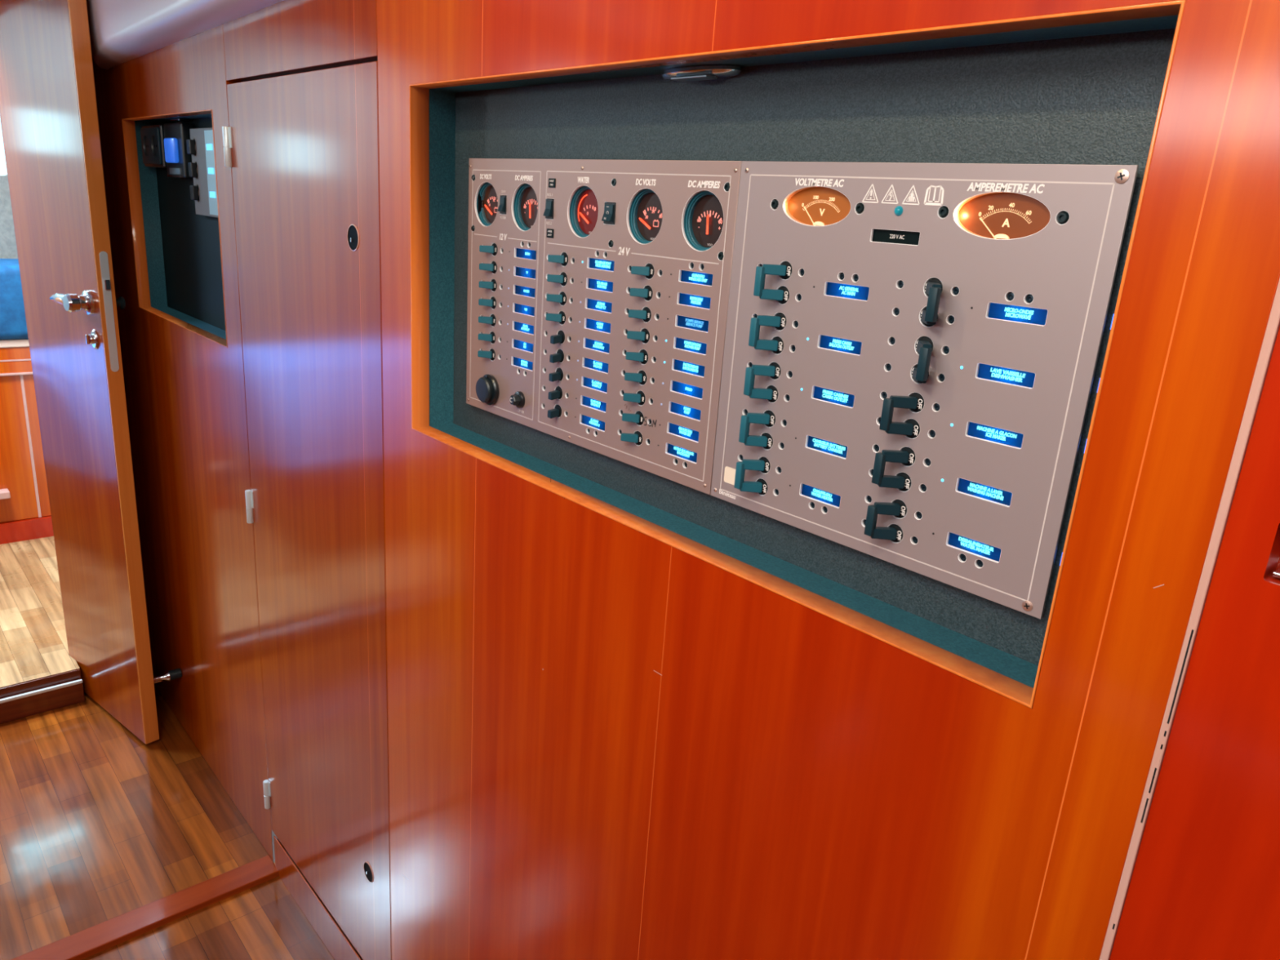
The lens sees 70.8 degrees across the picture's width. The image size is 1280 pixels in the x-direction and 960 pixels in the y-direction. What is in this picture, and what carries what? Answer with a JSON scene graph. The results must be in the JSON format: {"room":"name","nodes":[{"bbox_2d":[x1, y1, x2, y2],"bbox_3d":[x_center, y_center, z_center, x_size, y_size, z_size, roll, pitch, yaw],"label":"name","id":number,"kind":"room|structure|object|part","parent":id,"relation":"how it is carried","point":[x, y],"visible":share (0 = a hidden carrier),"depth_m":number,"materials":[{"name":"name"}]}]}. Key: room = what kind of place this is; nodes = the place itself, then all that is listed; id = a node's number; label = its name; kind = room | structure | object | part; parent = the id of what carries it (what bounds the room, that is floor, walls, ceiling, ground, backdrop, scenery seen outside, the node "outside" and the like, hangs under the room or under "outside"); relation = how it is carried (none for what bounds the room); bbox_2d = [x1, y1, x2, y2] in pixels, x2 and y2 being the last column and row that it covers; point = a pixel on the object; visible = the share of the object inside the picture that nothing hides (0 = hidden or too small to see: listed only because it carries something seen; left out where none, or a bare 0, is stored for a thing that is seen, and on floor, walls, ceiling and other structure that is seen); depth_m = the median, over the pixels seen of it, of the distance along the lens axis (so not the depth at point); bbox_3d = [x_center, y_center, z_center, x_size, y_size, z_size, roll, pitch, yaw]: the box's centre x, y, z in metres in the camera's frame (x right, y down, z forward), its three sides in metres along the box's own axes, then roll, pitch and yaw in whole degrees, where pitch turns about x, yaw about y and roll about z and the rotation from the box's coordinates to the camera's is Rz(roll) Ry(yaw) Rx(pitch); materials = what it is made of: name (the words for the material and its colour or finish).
{"room":"yacht interior","nodes":[
{"label":"yacht interior","id":0,"kind":"room"},
{"bbox_2d":[0,174,17,258],"bbox_3d":[-2.884,-0.663,2.834,2.250,2.050,0.030,-11,22,-40],"label":"wall","id":1,"kind":"structure","parent":0,"point":[8,249],"depth_m":3.27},
{"bbox_2d":[0,536,68,665],"bbox_3d":[-2.530,0.446,2.646,2.220,0.105,1.354,-11,22,-40],"label":"floor","id":2,"kind":"structure","parent":0,"point":[33,625],"depth_m":2.82,"materials":[{"name":"beige wood"}]},
{"bbox_2d":[0,338,53,544],"bbox_3d":[-2.345,-0.157,3.247,0.879,0.729,0.351,-11,22,-40],"label":"locker","id":3,"kind":"object","parent":2,"relation":"on","point":[24,504],"visible":0.21,"depth_m":3.21,"materials":[{"name":"brown wood"}]},
{"bbox_2d":[0,258,28,339],"bbox_3d":[-2.321,-0.627,3.108,0.869,0.250,0.336,-11,22,-40],"label":"seat cushion","id":4,"kind":"object","parent":3,"relation":"on","point":[13,326],"visible":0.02,"depth_m":3.06,"materials":[{"name":"blue fabric"}]},
{"bbox_3d":[-2.339,-0.442,3.177,0.879,0.090,0.311,-11,22,-40],"label":"rail","id":5,"kind":"part","parent":3,"relation":"part of","materials":[{"name":"brown wood"}]},
{"bbox_3d":[-2.267,-0.106,3.167,0.879,0.534,0.014,-11,22,-40],"label":"panel","id":6,"kind":"part","parent":3,"relation":"part of","materials":[{"name":"brown wood"}]},
{"bbox_2d":[0,119,68,648],"bbox_3d":[-2.288,-0.249,1.644,2.380,2.020,0.030,-11,22,-40],"label":"wall","id":7,"kind":"structure","parent":0,"point":[0,119],"depth_m":2.31,"materials":[{"name":"brown wood"}]},
{"bbox_2d":[0,0,159,744],"bbox_3d":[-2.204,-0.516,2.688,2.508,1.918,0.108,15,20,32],"label":"door","id":8,"kind":"structure","parent":7,"relation":"in","point":[49,116],"depth_m":2.11,"materials":[{"name":"brown wood"}]},
{"bbox_3d":[-1.292,-0.401,2.006,0.100,0.033,0.018,16,20,34],"label":"lever","id":9,"kind":"part","parent":8,"relation":"part of","materials":[{"name":"silver metal"}]},
{"bbox_3d":[-1.238,-0.390,1.983,0.056,0.056,0.050,16,21,35],"label":"handle","id":10,"kind":"part","parent":8,"relation":"part of","materials":[{"name":"silver metal"}]},
{"bbox_3d":[-1.173,-0.370,1.991,0.002,0.264,0.017,16,21,35],"label":"lock plate","id":11,"kind":"part","parent":8,"relation":"part of","materials":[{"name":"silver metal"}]},
{"bbox_3d":[-1.175,-0.398,2.024,0.040,0.040,0.025,16,21,35],"label":"knob","id":12,"kind":"part","parent":8,"relation":"part of","materials":[{"name":"black rubber"}]},
{"bbox_2d":[0,649,84,724],"bbox_3d":[-1.888,0.607,2.240,0.848,0.096,0.149,-11,22,-40],"label":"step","id":13,"kind":"structure","parent":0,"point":[45,683],"depth_m":2.42,"materials":[{"name":"brown wood"}]},
{"bbox_3d":[-1.891,0.576,2.237,0.848,0.031,0.133,-11,22,-40],"label":"rail","id":14,"kind":"part","parent":13,"relation":"part of","materials":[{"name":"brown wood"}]},
{"bbox_2d":[0,684,275,959],"bbox_3d":[-2.011,0.865,1.569,2.380,0.030,1.016,-11,22,-40],"label":"floor","id":15,"kind":"structure","parent":0,"point":[99,824],"depth_m":2.02,"materials":[{"name":"brown wood"}]},
{"bbox_2d":[10,855,278,959],"bbox_3d":[-1.665,1.004,1.177,2.350,0.032,0.062,-11,22,-40],"label":"trim","id":16,"kind":"structure","parent":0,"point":[88,942],"depth_m":1.78,"materials":[{"name":"brown wood"}]},
{"bbox_2d":[82,875,334,959],"bbox_3d":[-0.574,1.430,0.035,2.380,0.020,3.272,-11,22,-40],"label":"floor","id":17,"kind":"structure","parent":0,"point":[264,921],"depth_m":1.76,"materials":[{"name":"brown wood"}]},
{"bbox_2d":[91,0,1279,959],"bbox_3d":[0.027,0.167,0.880,0.035,1.970,4.320,-11,22,-40],"label":"wall","id":18,"kind":"structure","parent":0,"point":[608,740],"depth_m":0.77,"materials":[{"name":"brown wood"}]},
{"bbox_2d":[153,668,182,683],"bbox_3d":[-1.210,0.502,2.299,0.071,0.028,0.028,-11,22,-40],"label":"door stop","id":19,"kind":"object","parent":18,"relation":"attached to","point":[175,673],"visible":0.98,"depth_m":2.30,"materials":[{"name":"silver metal"}]},
{"bbox_3d":[-1.221,0.504,2.290,0.042,0.028,0.028,-11,22,-40],"label":"stem","id":20,"kind":"part","parent":19,"relation":"part of","materials":[{"name":"silver metal"}]},
{"bbox_2d":[121,109,227,347],"bbox_3d":[-0.951,-0.526,1.848,0.025,0.414,0.613,-11,22,-40],"label":"trim","id":21,"kind":"structure","parent":18,"relation":"attached to","point":[128,124],"depth_m":2.04,"materials":[{"name":"brown wood"}]},
{"bbox_2d":[134,113,226,339],"bbox_3d":[-0.925,-0.531,1.870,0.044,0.438,0.637,-11,22,-40],"label":"wall niche","id":22,"kind":"object","parent":18,"relation":"in","point":[183,246],"visible":0.38,"depth_m":2.01,"materials":[{"name":"teal"}]},
{"bbox_2d":[140,124,166,168],"bbox_3d":[-1.052,-0.728,1.968,0.034,0.086,0.149,-11,22,-40],"label":"box","id":23,"kind":"object","parent":22,"relation":"attached to","point":[153,135],"visible":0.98,"depth_m":1.95,"materials":[{"name":"black plastic"}]},
{"bbox_2d":[163,122,194,177],"bbox_3d":[-0.959,-0.684,1.869,0.036,0.106,0.124,-11,22,-40],"label":"module","id":24,"kind":"object","parent":22,"relation":"attached to","point":[177,159],"visible":0.93,"depth_m":1.84,"materials":[{"name":"black plastic"}]},
{"bbox_2d":[170,118,190,122],"bbox_3d":[-0.943,-0.738,1.846,0.022,0.004,0.060,-11,22,-40],"label":"lamp","id":25,"kind":"object","parent":22,"relation":"attached to","point":[180,120],"visible":1,"depth_m":1.83,"materials":[{"name":"silver metal"}]},
{"bbox_2d":[186,127,218,217],"bbox_3d":[-0.824,-0.594,1.742,0.024,0.164,0.252,-11,22,-40],"label":"breaker panel","id":26,"kind":"object","parent":22,"relation":"attached to","point":[200,145],"visible":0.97,"depth_m":1.78,"materials":[{"name":"grey metal"}]},
{"bbox_3d":[-0.898,-0.666,1.802,0.012,0.028,0.020,-11,22,-40],"label":"lever","id":27,"kind":"part","parent":26,"relation":"part of","materials":[{"name":"black plastic"}]},
{"bbox_3d":[-0.901,-0.625,1.815,0.012,0.028,0.020,-11,22,-40],"label":"lever","id":28,"kind":"part","parent":26,"relation":"part of","materials":[{"name":"black plastic"}]},
{"bbox_3d":[-0.904,-0.583,1.828,0.012,0.028,0.020,-11,22,-40],"label":"lever","id":29,"kind":"part","parent":26,"relation":"part of","materials":[{"name":"black plastic"}]},
{"bbox_2d":[86,0,283,69],"bbox_3d":[-0.756,-0.911,1.476,0.058,0.350,1.450,-11,22,-40],"label":"ceiling","id":30,"kind":"structure","parent":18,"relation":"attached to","point":[121,31],"depth_m":1.62,"materials":[{"name":"white paint"}]},
{"bbox_2d":[222,0,377,82],"bbox_3d":[-0.482,-0.792,1.249,0.024,0.416,0.550,-11,22,-40],"label":"wall panel","id":31,"kind":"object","parent":18,"relation":"attached to","point":[285,37],"depth_m":1.26,"materials":[{"name":"brown wood"}]},
{"bbox_2d":[222,61,391,959],"bbox_3d":[-0.552,0.112,1.519,0.033,1.466,0.556,-11,22,-40],"label":"door","id":32,"kind":"structure","parent":18,"relation":"in","point":[301,149],"depth_m":1.45,"materials":[{"name":"brown wood"}]},
{"bbox_2d":[273,835,361,959],"bbox_3d":[-0.272,0.991,1.377,0.003,0.090,1.525,-11,22,-40],"label":"baseboard","id":33,"kind":"structure","parent":18,"relation":"attached to","point":[322,922],"depth_m":1.77,"materials":[{"name":"brown wood"}]},
{"bbox_2d":[408,0,1186,708],"bbox_3d":[0.001,-0.160,0.830,0.025,0.416,0.838,-11,22,-40],"label":"trim","id":34,"kind":"structure","parent":18,"relation":"attached to","point":[419,93],"depth_m":0.76,"materials":[{"name":"orange wood"}]},
{"bbox_2d":[429,14,1178,688],"bbox_3d":[0.027,-0.165,0.853,0.044,0.440,0.862,-11,22,-40],"label":"wall niche","id":35,"kind":"object","parent":18,"relation":"in","point":[1086,94],"visible":0.48,"depth_m":0.73,"materials":[{"name":"teal plastic"}]},
{"bbox_2d":[466,158,742,494],"bbox_3d":[-0.049,-0.189,0.982,0.080,0.299,0.440,-11,22,-40],"label":"breaker panel","id":36,"kind":"object","parent":35,"relation":"attached to","point":[598,290],"visible":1,"depth_m":0.93,"materials":[{"name":"grey metal"}]},
{"bbox_3d":[-0.189,-0.154,1.101,0.018,0.008,0.007,6,17,8],"label":"lever","id":37,"kind":"part","parent":36,"relation":"part of","materials":[{"name":"teal plastic"}]},
{"bbox_3d":[-0.188,-0.173,1.095,0.018,0.008,0.007,6,17,8],"label":"lever","id":38,"kind":"part","parent":36,"relation":"part of","materials":[{"name":"teal plastic"}]},
{"bbox_3d":[-0.186,-0.193,1.089,0.018,0.008,0.007,6,17,8],"label":"lever","id":39,"kind":"part","parent":36,"relation":"part of","materials":[{"name":"teal plastic"}]},
{"bbox_3d":[-0.185,-0.213,1.083,0.018,0.008,0.007,6,17,8],"label":"lever","id":40,"kind":"part","parent":36,"relation":"part of","materials":[{"name":"teal plastic"}]},
{"bbox_3d":[-0.183,-0.233,1.077,0.018,0.008,0.007,6,17,8],"label":"lever","id":41,"kind":"part","parent":36,"relation":"part of","materials":[{"name":"teal plastic"}]},
{"bbox_3d":[-0.182,-0.253,1.071,0.018,0.008,0.007,6,17,8],"label":"lever","id":42,"kind":"part","parent":36,"relation":"part of","materials":[{"name":"teal plastic"}]},
{"bbox_3d":[-0.181,-0.273,1.065,0.018,0.008,0.007,6,17,8],"label":"lever","id":43,"kind":"part","parent":36,"relation":"part of","materials":[{"name":"teal plastic"}]},
{"bbox_2d":[475,373,498,404],"bbox_3d":[-0.187,-0.111,1.110,0.017,0.038,0.038,-11,22,-40],"label":"power socket","id":44,"kind":"object","parent":36,"relation":"attached to","point":[487,384],"depth_m":1.10,"materials":[{"name":"black plastic"}]},
{"bbox_2d":[497,195,506,213],"bbox_3d":[-0.158,-0.317,1.037,0.009,0.020,0.012,-11,22,-40],"label":"rocker switch","id":45,"kind":"object","parent":36,"relation":"attached to","point":[502,200],"depth_m":1.04,"materials":[{"name":"black plastic"}]},
{"bbox_3d":[-0.148,-0.094,1.063,0.008,0.012,0.014,-11,22,-40],"label":"fuse knob","id":46,"kind":"part","parent":36,"relation":"part of","materials":[{"name":"black plastic"}]},
{"bbox_2d":[542,199,554,218],"bbox_3d":[-0.098,-0.293,0.973,0.009,0.020,0.014,-11,22,-40],"label":"rocker switch","id":47,"kind":"object","parent":36,"relation":"attached to","point":[548,204],"depth_m":0.97,"materials":[{"name":"black plastic"}]},
{"bbox_3d":[-0.098,-0.075,1.012,0.011,0.010,0.008,-10,21,-39],"label":"knob","id":48,"kind":"part","parent":36,"relation":"part of","materials":[{"name":"black plastic"}]},
{"bbox_3d":[-0.096,-0.095,1.006,0.011,0.010,0.008,-10,21,-39],"label":"knob","id":49,"kind":"part","parent":36,"relation":"part of","materials":[{"name":"black plastic"}]},
{"bbox_3d":[-0.094,-0.178,0.986,0.018,0.008,0.007,6,17,8],"label":"lever","id":50,"kind":"part","parent":36,"relation":"part of","materials":[{"name":"teal plastic"}]},
{"bbox_3d":[-0.095,-0.115,1.000,0.011,0.010,0.008,-10,21,-39],"label":"knob","id":51,"kind":"part","parent":36,"relation":"part of","materials":[{"name":"black plastic"}]},
{"bbox_3d":[-0.092,-0.198,0.980,0.018,0.008,0.007,6,17,8],"label":"lever","id":52,"kind":"part","parent":36,"relation":"part of","materials":[{"name":"teal plastic"}]},
{"bbox_3d":[-0.093,-0.135,0.995,0.011,0.010,0.008,-10,21,-39],"label":"knob","id":53,"kind":"part","parent":36,"relation":"part of","materials":[{"name":"black plastic"}]},
{"bbox_3d":[-0.091,-0.218,0.974,0.018,0.008,0.007,6,17,8],"label":"lever","id":54,"kind":"part","parent":36,"relation":"part of","materials":[{"name":"teal plastic"}]},
{"bbox_3d":[-0.092,-0.154,0.989,0.011,0.010,0.008,-10,21,-39],"label":"knob","id":55,"kind":"part","parent":36,"relation":"part of","materials":[{"name":"black plastic"}]},
{"bbox_3d":[-0.090,-0.238,0.968,0.018,0.008,0.007,6,17,8],"label":"lever","id":56,"kind":"part","parent":36,"relation":"part of","materials":[{"name":"teal plastic"}]},
{"bbox_2d":[601,202,616,224],"bbox_3d":[-0.031,-0.267,0.901,0.009,0.020,0.017,-11,22,-40],"label":"rocker switch","id":57,"kind":"object","parent":36,"relation":"attached to","point":[608,209],"depth_m":0.90,"materials":[{"name":"black plastic"}]},
{"bbox_3d":[-0.010,-0.043,0.919,0.018,0.008,0.007,6,17,8],"label":"lever","id":58,"kind":"part","parent":36,"relation":"part of","materials":[{"name":"teal plastic"}]},
{"bbox_3d":[-0.009,-0.063,0.913,0.018,0.008,0.007,6,17,8],"label":"lever","id":59,"kind":"part","parent":36,"relation":"part of","materials":[{"name":"teal plastic"}]},
{"bbox_3d":[-0.008,-0.083,0.907,0.018,0.008,0.007,6,17,8],"label":"lever","id":60,"kind":"part","parent":36,"relation":"part of","materials":[{"name":"teal plastic"}]},
{"bbox_3d":[-0.006,-0.103,0.901,0.018,0.008,0.007,6,17,8],"label":"lever","id":61,"kind":"part","parent":36,"relation":"part of","materials":[{"name":"teal plastic"}]},
{"bbox_3d":[-0.005,-0.123,0.895,0.018,0.008,0.007,6,17,8],"label":"lever","id":62,"kind":"part","parent":36,"relation":"part of","materials":[{"name":"teal plastic"}]},
{"bbox_3d":[-0.004,-0.143,0.889,0.018,0.008,0.007,6,17,8],"label":"lever","id":63,"kind":"part","parent":36,"relation":"part of","materials":[{"name":"teal plastic"}]},
{"bbox_3d":[-0.002,-0.163,0.883,0.018,0.008,0.007,6,17,8],"label":"lever","id":64,"kind":"part","parent":36,"relation":"part of","materials":[{"name":"teal plastic"}]},
{"bbox_3d":[-0.001,-0.182,0.877,0.018,0.008,0.007,6,17,8],"label":"lever","id":65,"kind":"part","parent":36,"relation":"part of","materials":[{"name":"teal plastic"}]},
{"bbox_3d":[0.001,-0.202,0.871,0.018,0.008,0.007,6,17,8],"label":"lever","id":66,"kind":"part","parent":36,"relation":"part of","materials":[{"name":"teal plastic"}]},
{"bbox_2d":[662,65,742,81],"bbox_3d":[0.053,-0.355,0.792,0.035,0.010,0.094,-11,22,-40],"label":"recessed light","id":67,"kind":"object","parent":35,"relation":"attached to","point":[707,72],"visible":1,"depth_m":0.77,"materials":[{"name":"silver metal"}]},
{"bbox_2d":[710,160,1138,619],"bbox_3d":[0.201,-0.090,0.710,0.086,0.299,0.323,-11,22,-40],"label":"breaker panel","id":68,"kind":"object","parent":35,"relation":"attached to","point":[912,349],"visible":1,"depth_m":0.67,"materials":[{"name":"grey metal"}]},
{"bbox_3d":[0.097,-0.004,0.797,0.025,0.029,0.008,3,17,-3],"label":"tie handle","id":69,"kind":"part","parent":68,"relation":"part of","materials":[{"name":"teal plastic"}]},
{"bbox_3d":[0.100,-0.044,0.785,0.025,0.029,0.008,3,17,-3],"label":"tie handle","id":70,"kind":"part","parent":68,"relation":"part of","materials":[{"name":"teal plastic"}]},
{"bbox_3d":[0.102,-0.084,0.773,0.025,0.029,0.008,3,17,-3],"label":"tie handle","id":71,"kind":"part","parent":68,"relation":"part of","materials":[{"name":"teal plastic"}]},
{"bbox_3d":[0.105,-0.124,0.761,0.025,0.029,0.008,3,17,-3],"label":"tie handle","id":72,"kind":"part","parent":68,"relation":"part of","materials":[{"name":"teal plastic"}]},
{"bbox_3d":[0.108,-0.165,0.749,0.025,0.029,0.008,3,17,-3],"label":"tie handle","id":73,"kind":"part","parent":68,"relation":"part of","materials":[{"name":"teal plastic"}]},
{"bbox_3d":[0.188,0.032,0.700,0.025,0.029,0.008,3,17,-3],"label":"tie handle","id":74,"kind":"part","parent":68,"relation":"part of","materials":[{"name":"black plastic"}]},
{"bbox_3d":[0.191,-0.008,0.688,0.025,0.029,0.008,3,17,-3],"label":"tie handle","id":75,"kind":"part","parent":68,"relation":"part of","materials":[{"name":"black plastic"}]},
{"bbox_2d":[893,205,902,215],"bbox_3d":[0.189,-0.198,0.661,0.003,0.007,0.007,-11,22,-40],"label":"indicator light","id":76,"kind":"object","parent":68,"relation":"attached to","point":[898,210],"depth_m":0.66,"materials":[{"name":"teal plastic"}]},
{"bbox_3d":[0.194,-0.049,0.676,0.025,0.029,0.008,3,17,-3],"label":"tie handle","id":77,"kind":"part","parent":68,"relation":"part of","materials":[{"name":"black plastic"}]},
{"bbox_3d":[0.205,-0.086,0.654,0.008,0.029,0.025,6,17,8],"label":"tie handle","id":78,"kind":"part","parent":68,"relation":"part of","materials":[{"name":"black plastic"}]},
{"bbox_3d":[0.208,-0.126,0.642,0.008,0.029,0.025,6,17,8],"label":"tie handle","id":79,"kind":"part","parent":68,"relation":"part of","materials":[{"name":"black plastic"}]},
{"bbox_2d":[1099,277,1279,959],"bbox_3d":[0.306,0.278,0.574,0.026,1.970,0.005,-11,22,-40],"label":"trim","id":80,"kind":"structure","parent":18,"relation":"attached to","point":[1273,322],"depth_m":0.50,"materials":[{"name":"silver metal"}]}
]}

